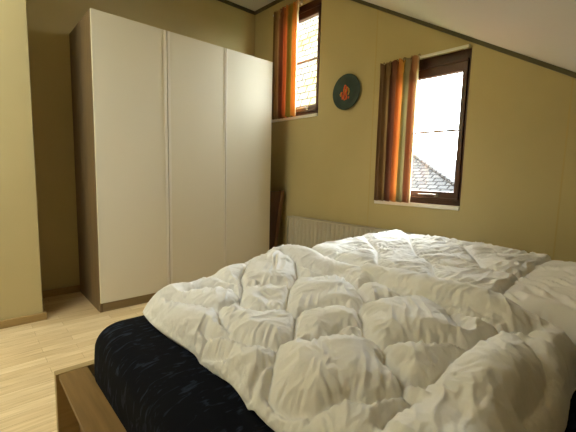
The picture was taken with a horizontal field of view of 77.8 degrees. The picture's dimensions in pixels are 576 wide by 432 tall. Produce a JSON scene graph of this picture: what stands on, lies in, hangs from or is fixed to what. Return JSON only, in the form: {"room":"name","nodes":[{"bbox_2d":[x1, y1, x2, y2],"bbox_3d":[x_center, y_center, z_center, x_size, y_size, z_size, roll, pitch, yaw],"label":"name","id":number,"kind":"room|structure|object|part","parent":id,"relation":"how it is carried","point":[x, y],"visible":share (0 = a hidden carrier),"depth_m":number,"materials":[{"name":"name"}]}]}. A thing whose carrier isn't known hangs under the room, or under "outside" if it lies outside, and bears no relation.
{"room":"bedroom","nodes":[
{"label":"bedroom","id":0,"kind":"room"},
{"bbox_2d":[0,0,42,319],"bbox_3d":[-2.435,-0.628,1.784,1.835,2.700,0.488,-4,9,-42],"label":"wall","id":1,"kind":"structure","parent":0,"point":[20,271],"depth_m":2.20,"materials":[{"name":"yellow paint"}]},
{"bbox_2d":[0,312,46,328],"bbox_3d":[-2.291,0.713,1.752,1.853,0.050,0.020,-4,9,-42],"label":"baseboard","id":2,"kind":"structure","parent":1,"relation":"attached to","point":[6,323],"depth_m":2.28,"materials":[{"name":"brown wood"}]},
{"bbox_2d":[0,292,147,431],"bbox_3d":[-0.361,0.915,1.155,4.300,0.120,4.900,-4,9,-42],"label":"floor","id":3,"kind":"structure","parent":0,"point":[30,353],"depth_m":1.94,"materials":[{"name":"laminate"}]},
{"bbox_2d":[54,360,126,431],"bbox_3d":[0.625,0.586,1.071,1.910,0.600,2.144,-4,9,-42],"label":"frame","id":4,"kind":"object","parent":3,"relation":"on","point":[81,405],"visible":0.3,"depth_m":1.13,"materials":[{"name":"brown wood"}]},
{"bbox_3d":[-0.086,0.628,1.866,1.910,0.302,0.032,-4,9,-42],"label":"footboard","id":5,"kind":"part","parent":4,"relation":"part of","materials":[{"name":"brown wood"}]},
{"bbox_2d":[94,315,575,431],"bbox_3d":[0.634,0.557,1.063,1.734,0.280,2.056,-4,9,-42],"label":"mattress","id":6,"kind":"object","parent":4,"relation":"on","point":[152,383],"visible":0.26,"depth_m":0.91,"materials":[{"name":"black fabric"}]},
{"bbox_2d":[143,244,575,431],"bbox_3d":[0.131,0.288,1.112,0.795,0.218,1.187,-4,9,-42],"label":"duvet","id":7,"kind":"object","parent":6,"relation":"on","point":[308,340],"visible":1,"depth_m":0.84,"materials":[{"name":"white fabric"}]},
{"bbox_2d":[311,229,550,294],"bbox_3d":[0.669,0.239,1.744,0.890,0.200,0.920,-4,9,-42],"label":"duvet","id":8,"kind":"object","parent":6,"relation":"on","point":[496,268],"visible":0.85,"depth_m":1.60,"materials":[{"name":"white fabric"}]},
{"bbox_2d":[503,260,575,346],"bbox_3d":[1.107,0.303,1.238,0.786,0.207,0.551,-4,9,-42],"label":"pillow","id":9,"kind":"object","parent":6,"relation":"on","point":[548,291],"visible":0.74,"depth_m":1.18,"materials":[{"name":"white fabric"}]},
{"bbox_2d":[69,8,272,312],"bbox_3d":[-0.921,-0.392,3.092,1.500,2.010,0.610,-4,9,-42],"label":"wardrobe","id":10,"kind":"object","parent":3,"relation":"on","point":[172,131],"visible":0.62,"depth_m":2.69,"materials":[{"name":"grey wood"}]},
{"bbox_3d":[-1.478,-0.350,2.608,0.020,2.010,0.585,-4,9,-42],"label":"panel","id":11,"kind":"part","parent":10,"relation":"part of","materials":[{"name":"grey wood"}]},
{"bbox_3d":[-1.096,-0.368,2.540,0.496,1.940,0.019,-4,9,-42],"label":"door","id":12,"kind":"part","parent":10,"relation":"part of","materials":[{"name":"beige paint"}]},
{"bbox_3d":[-0.725,-0.397,2.873,0.496,1.940,0.019,-4,9,-42],"label":"door","id":13,"kind":"part","parent":10,"relation":"part of","materials":[{"name":"beige paint"}]},
{"bbox_3d":[-0.353,-0.426,3.207,0.496,1.940,0.019,-4,9,-42],"label":"door","id":14,"kind":"part","parent":10,"relation":"part of","materials":[{"name":"beige paint"}]},
{"bbox_2d":[269,190,283,249],"bbox_3d":[-0.129,0.167,3.542,0.187,0.838,0.045,-4,9,-42],"label":"leaning board","id":15,"kind":"object","parent":3,"relation":"on","point":[276,197],"visible":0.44,"depth_m":3.51,"materials":[{"name":"brown wood"}]},
{"bbox_2d":[26,0,254,290],"bbox_3d":[-1.899,-0.732,2.725,4.300,2.720,0.200,-4,9,-42],"label":"wall","id":16,"kind":"structure","parent":0,"point":[50,23],"depth_m":2.77,"materials":[{"name":"yellow paint"}]},
{"bbox_2d":[42,285,79,297],"bbox_3d":[-1.178,0.550,3.406,2.027,0.055,0.018,-4,9,-42],"label":"baseboard","id":17,"kind":"structure","parent":16,"relation":"attached to","point":[76,288],"depth_m":2.83,"materials":[{"name":"brown wood"}]},
{"bbox_2d":[218,0,254,13],"bbox_3d":[-1.118,-2.091,3.098,2.043,0.026,0.022,-4,9,-42],"label":"trim","id":18,"kind":"structure","parent":16,"relation":"attached to","point":[223,1],"depth_m":3.63,"materials":[{"name":"brown wood"}]},
{"bbox_2d":[228,0,575,71],"bbox_3d":[-0.319,-0.790,0.961,4.300,2.387,4.900,-4,9,-42],"label":"ceiling","id":19,"kind":"structure","parent":0,"point":[542,30],"depth_m":1.54,"materials":[{"name":"grey paint"}]},
{"bbox_2d":[254,0,575,261],"bbox_3d":[1.197,-0.614,2.362,0.200,2.720,4.900,-4,9,-42],"label":"wall","id":20,"kind":"structure","parent":0,"point":[518,109],"depth_m":2.39,"materials":[{"name":"yellow paint"}]},
{"bbox_2d":[270,6,273,184],"bbox_3d":[-0.175,-0.814,3.723,0.003,2.602,0.008,-4,9,-42],"label":"trim","id":21,"kind":"structure","parent":20,"relation":"attached to","point":[273,6],"depth_m":3.63,"materials":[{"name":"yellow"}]},
{"bbox_2d":[272,0,321,122],"bbox_3d":[0.102,-1.456,3.435,0.127,1.045,0.647,-4,9,-42],"label":"window","id":22,"kind":"structure","parent":20,"relation":"in","point":[312,9],"depth_m":3.28,"materials":[{"name":"brown wood"}]},
{"bbox_3d":[0.066,-0.948,3.471,0.062,0.026,0.647,-4,9,-42],"label":"sill","id":23,"kind":"part","parent":22,"relation":"part of","materials":[{"name":"white wood"}]},
{"bbox_3d":[0.099,-1.454,3.431,0.057,0.922,0.589,-4,9,-42],"label":"sash","id":24,"kind":"part","parent":22,"relation":"part of","materials":[{"name":"brown wood"}]},
{"bbox_2d":[333,74,359,109],"bbox_3d":[0.485,-1.022,2.947,0.028,0.288,0.288,-4,9,-42],"label":"wall plate","id":25,"kind":"object","parent":20,"relation":"attached to","point":[346,91],"visible":1,"depth_m":2.95,"materials":[{"name":"green ceramic"}]},
{"bbox_2d":[286,215,431,247],"bbox_3d":[0.524,0.319,2.971,0.091,0.497,1.510,-4,9,-42],"label":"radiator","id":26,"kind":"object","parent":20,"relation":"attached to","point":[302,231],"visible":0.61,"depth_m":3.18,"materials":[{"name":"beige metal"}]},
{"bbox_3d":[0.498,0.327,2.949,0.018,0.485,1.490,-4,9,-42],"label":"panel","id":27,"kind":"part","parent":26,"relation":"part of","materials":[{"name":"beige metal"}]},
{"bbox_2d":[287,215,431,236],"bbox_3d":[0.522,0.079,2.937,0.070,0.014,1.510,-4,9,-42],"label":"grille","id":28,"kind":"object","parent":26,"relation":"attached to","point":[360,228],"depth_m":3.01,"materials":[{"name":"beige metal"}]},
{"bbox_2d":[367,10,378,225],"bbox_3d":[0.656,-0.477,2.826,0.003,2.178,0.008,-4,9,-42],"label":"trim","id":29,"kind":"structure","parent":20,"relation":"attached to","point":[378,10],"depth_m":2.79,"materials":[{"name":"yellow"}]},
{"bbox_2d":[253,0,575,77],"bbox_3d":[1.121,-0.872,2.258,0.022,2.148,4.500,-4,9,-42],"label":"trim","id":30,"kind":"structure","parent":20,"relation":"attached to","point":[447,31],"depth_m":2.23,"materials":[{"name":"brown wood"}]},
{"bbox_2d":[374,43,471,210],"bbox_3d":[0.947,-0.587,2.551,0.151,1.039,0.653,-4,9,-42],"label":"window","id":31,"kind":"structure","parent":20,"relation":"in","point":[456,62],"depth_m":2.38,"materials":[{"name":"brown wood"}]},
{"bbox_2d":[374,54,420,202],"bbox_3d":[0.778,-0.615,2.598,0.061,1.027,0.321,-4,9,-42],"label":"curtain","id":32,"kind":"object","parent":31,"relation":"hanging from","point":[398,87],"visible":1,"depth_m":2.59,"materials":[{"name":"fabric"}]},
{"bbox_3d":[0.920,-0.082,2.595,0.062,0.026,0.653,-4,9,-42],"label":"sill","id":33,"kind":"part","parent":31,"relation":"part of","materials":[{"name":"white"}]},
{"bbox_3d":[0.981,-0.148,2.507,0.036,0.024,0.132,-4,9,-42],"label":"handle","id":34,"kind":"part","parent":31,"relation":"part of","materials":[{"name":"silver metal"}]},
{"bbox_3d":[0.953,-0.585,2.556,0.057,0.914,0.595,-4,9,-42],"label":"sash","id":35,"kind":"part","parent":31,"relation":"part of","materials":[{"name":"brown wood"}]},
{"bbox_3d":[0.978,-0.600,2.576,0.070,1.013,0.651,-4,9,-42],"label":"frame","id":36,"kind":"part","parent":31,"relation":"part of","materials":[{"name":"brown wood"}]},
{"bbox_3d":[0.928,-1.088,2.444,0.037,0.020,0.617,-4,9,-42],"label":"curtain rail","id":37,"kind":"part","parent":31,"relation":"part of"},
{"bbox_2d":[552,78,573,259],"bbox_3d":[1.477,0.003,1.954,0.003,1.462,0.008,-4,9,-42],"label":"trim","id":38,"kind":"structure","parent":20,"relation":"attached to","point":[572,78],"depth_m":1.92,"materials":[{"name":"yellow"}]},
{"label":"outside","id":39,"kind":"structure","parent":0,"visible":0},
{"bbox_3d":[15.484,1.478,27.857,120.000,0.100,140.000,-4,9,-42],"label":"ground","id":40,"kind":"structure","parent":39,"visible":0},
{"bbox_2d":[296,16,317,107],"bbox_3d":[-1.437,-0.958,10.210,2.500,7.900,8.850,-4,9,-42],"label":"house","id":41,"kind":"structure","parent":40,"relation":"on","point":[306,75],"depth_m":7.74,"materials":[{"name":"tile"}]},
{"bbox_2d":[411,145,455,191],"bbox_3d":[2.638,-0.124,13.511,7.539,5.698,11.611,-4,9,-42],"label":"house","id":42,"kind":"structure","parent":40,"relation":"on","point":[431,171],"depth_m":9.02,"materials":[{"name":"grey tile"}]},
{"bbox_3d":[0.001,-1.966,3.400,0.037,0.020,0.412,-4,9,-42],"label":"rail","id":43,"kind":"object","parent":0,"visible":0},
{"bbox_2d":[272,0,299,119],"bbox_3d":[-0.030,-1.475,3.424,0.062,1.042,0.371,-4,9,-42],"label":"curtain","id":44,"kind":"object","parent":43,"relation":"hanging from","point":[285,25],"visible":1,"depth_m":3.41,"materials":[{"name":"fabric"}]}
]}

